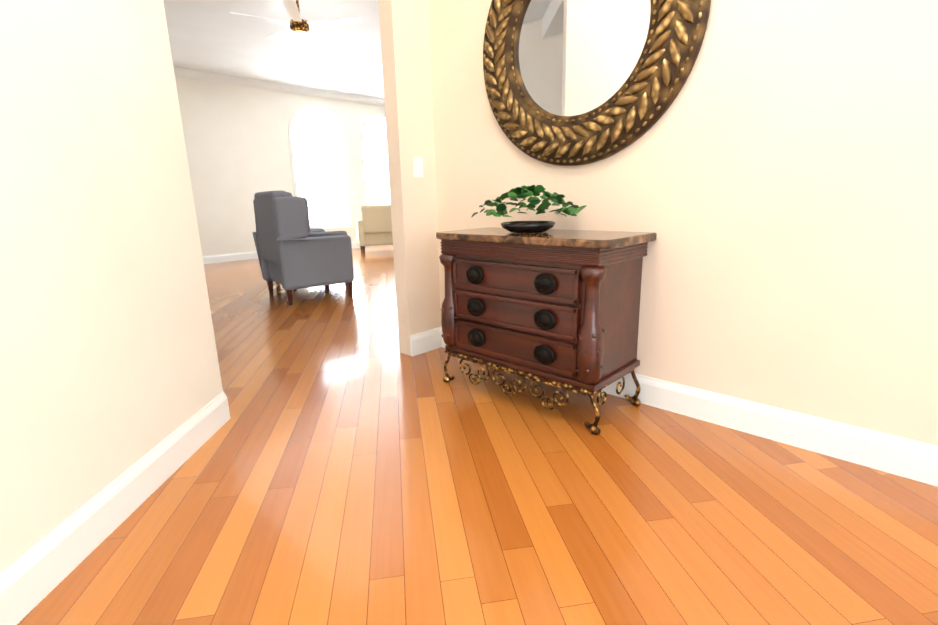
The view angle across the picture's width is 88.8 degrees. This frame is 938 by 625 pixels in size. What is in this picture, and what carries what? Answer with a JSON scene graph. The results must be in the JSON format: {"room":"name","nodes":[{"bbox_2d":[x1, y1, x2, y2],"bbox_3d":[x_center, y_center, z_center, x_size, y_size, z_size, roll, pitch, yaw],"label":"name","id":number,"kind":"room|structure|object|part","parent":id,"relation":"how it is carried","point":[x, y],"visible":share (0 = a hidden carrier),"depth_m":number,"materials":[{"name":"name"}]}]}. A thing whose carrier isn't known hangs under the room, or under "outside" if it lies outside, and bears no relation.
{"room":"entrance hallway","nodes":[
{"label":"entrance hallway","id":0,"kind":"room"},
{"bbox_2d":[0,0,222,573],"bbox_3d":[-1.226,-0.614,0.305,0.121,3.120,3.378,-2,13,-1],"label":"wall","id":1,"kind":"structure","parent":0,"point":[109,369],"depth_m":1.48,"materials":[{"name":"paint"}]},
{"bbox_2d":[0,391,229,624],"bbox_3d":[-1.123,0.833,0.651,0.016,0.140,3.378,-2,13,-1],"label":"baseboard","id":2,"kind":"structure","parent":1,"relation":"attached to","point":[36,574],"depth_m":1.46,"materials":[{"name":"white"}]},
{"bbox_2d":[163,0,383,98],"bbox_3d":[-0.767,-3.884,7.025,6.730,0.100,11.000,11,18,43],"label":"ceiling","id":3,"kind":"structure","parent":0,"point":[212,36],"depth_m":6.59,"materials":[{"name":"paint"}]},
{"bbox_2d":[230,0,361,50],"bbox_3d":[-1.811,-3.055,5.059,1.241,0.550,1.298,11,18,43],"label":"ceiling fan","id":4,"kind":"object","parent":3,"relation":"hanging from","point":[299,37],"visible":1,"depth_m":4.97,"materials":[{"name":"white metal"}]},
{"bbox_3d":[-1.785,-3.136,5.010,0.200,0.370,0.200,11,18,43],"label":"motor","id":5,"kind":"part","parent":4,"relation":"part of","materials":[{"name":"brown metal"}]},
{"bbox_2d":[175,76,384,255],"bbox_3d":[-3.106,-2.791,9.623,0.150,3.120,11.000,11,18,43],"label":"wall","id":6,"kind":"structure","parent":0,"point":[236,138],"depth_m":8.54,"materials":[{"name":"paint"}]},
{"bbox_2d":[173,67,384,263],"bbox_3d":[-4.099,-1.836,5.722,3.966,3.120,17.980,11,18,43],"label":"trim","id":7,"kind":"structure","parent":6,"relation":"attached to","point":[213,77],"depth_m":8.65,"materials":[{"name":"white"}]},
{"bbox_2d":[288,105,352,228],"bbox_3d":[-2.966,-2.882,9.604,0.048,2.380,1.260,11,18,43],"label":"window","id":8,"kind":"structure","parent":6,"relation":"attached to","point":[317,143],"depth_m":9.61,"materials":[{"name":"white glass"}]},
{"bbox_3d":[-2.998,-3.716,9.417,0.004,0.550,1.100,11,18,43],"label":"arch pane","id":9,"kind":"part","parent":8,"relation":"part of","materials":[{"name":"white glass"}]},
{"bbox_3d":[-2.971,-2.617,9.679,0.004,1.650,1.100,11,18,43],"label":"pane","id":10,"kind":"part","parent":8,"relation":"part of","materials":[{"name":"white glass"}]},
{"bbox_2d":[359,114,390,204],"bbox_3d":[-1.875,-3.173,10.709,0.048,2.380,1.260,11,18,43],"label":"window","id":11,"kind":"structure","parent":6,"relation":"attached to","point":[374,160],"depth_m":10.49,"materials":[{"name":"white glass"}]},
{"bbox_2d":[378,0,440,355],"bbox_3d":[2.133,-1.929,5.474,0.120,3.120,9.880,11,18,43],"label":"wall","id":12,"kind":"structure","parent":0,"point":[405,48],"depth_m":2.96,"materials":[{"name":"paint"}]},
{"bbox_2d":[413,157,423,176],"bbox_3d":[-0.313,-0.904,2.980,0.011,0.120,0.075,11,18,43],"label":"switch plate","id":13,"kind":"object","parent":12,"relation":"attached to","point":[418,166],"visible":1,"depth_m":2.98,"materials":[{"name":"white plastic"}]},
{"bbox_2d":[410,327,441,355],"bbox_3d":[-0.284,0.195,3.243,0.016,0.140,0.280,11,18,43],"label":"baseboard","id":14,"kind":"structure","parent":12,"relation":"attached to","point":[425,341],"depth_m":3.22,"materials":[{"name":"white"}]},
{"bbox_2d":[17,244,937,624],"bbox_3d":[-1.245,0.582,2.236,17.000,0.100,20.000,11,18,43],"label":"floor","id":15,"kind":"structure","parent":0,"point":[347,464],"depth_m":1.57,"materials":[{"name":"brown wood"}]},
{"bbox_2d":[252,191,353,304],"bbox_3d":[-1.788,-0.730,5.159,0.800,1.120,0.960,-11,16,-35],"label":"armchair","id":16,"kind":"object","parent":15,"relation":"on","point":[292,254],"visible":0.96,"depth_m":4.82,"materials":[{"name":"grey fabric"}]},
{"bbox_2d":[276,192,346,290],"bbox_3d":[-2.017,-0.904,5.912,0.800,1.120,0.960,-11,16,-35],"label":"armchair","id":17,"kind":"object","parent":15,"relation":"on","point":[319,231],"visible":0.21,"depth_m":5.60,"materials":[{"name":"grey fabric"}]},
{"bbox_2d":[355,205,392,254],"bbox_3d":[-1.776,-1.668,9.520,0.880,0.920,0.760,-5,14,-16],"label":"armchair","id":18,"kind":"object","parent":15,"relation":"on","point":[374,225],"visible":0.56,"depth_m":9.12,"materials":[{"name":"beige fabric"}]},
{"bbox_2d":[436,227,656,434],"bbox_3d":[0.332,0.017,2.426,1.000,0.834,0.482,11,18,43],"label":"chest","id":19,"kind":"object","parent":15,"relation":"on","point":[558,308],"visible":1,"depth_m":2.17,"materials":[{"name":"brown wood"}]},
{"bbox_2d":[471,185,585,232],"bbox_3d":[0.297,-0.507,2.331,0.662,0.222,0.452,11,18,43],"label":"plant","id":20,"kind":"object","parent":19,"relation":"on","point":[524,192],"visible":1,"depth_m":2.27,"materials":[{"name":"green plant"}]},
{"bbox_2d":[500,220,555,232],"bbox_3d":[0.290,-0.423,2.361,0.270,0.045,0.270,11,18,43],"label":"bowl","id":21,"kind":"object","parent":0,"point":[513,226],"depth_m":2.27,"materials":[{"name":"black ceramic"}]},
{"bbox_2d":[428,0,937,445],"bbox_3d":[2.859,-0.686,0.193,8.670,3.120,0.120,11,18,43],"label":"wall","id":22,"kind":"structure","parent":0,"point":[769,177],"depth_m":1.84,"materials":[{"name":"paint"}]},
{"bbox_2d":[483,0,710,165],"bbox_3d":[0.494,-1.295,2.231,1.170,1.170,0.069,11,18,43],"label":"round mirror","id":23,"kind":"object","parent":22,"relation":"attached to","point":[574,82],"visible":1,"depth_m":2.25,"materials":[{"name":"gold glass"}]},
{"label":"glass","id":24,"kind":"part","parent":23,"relation":"part of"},
{"bbox_2d":[441,327,937,486],"bbox_3d":[2.891,0.784,0.450,8.550,0.140,0.016,11,18,43],"label":"baseboard","id":25,"kind":"structure","parent":22,"relation":"attached to","point":[904,457],"depth_m":1.92,"materials":[{"name":"white"}]}
]}

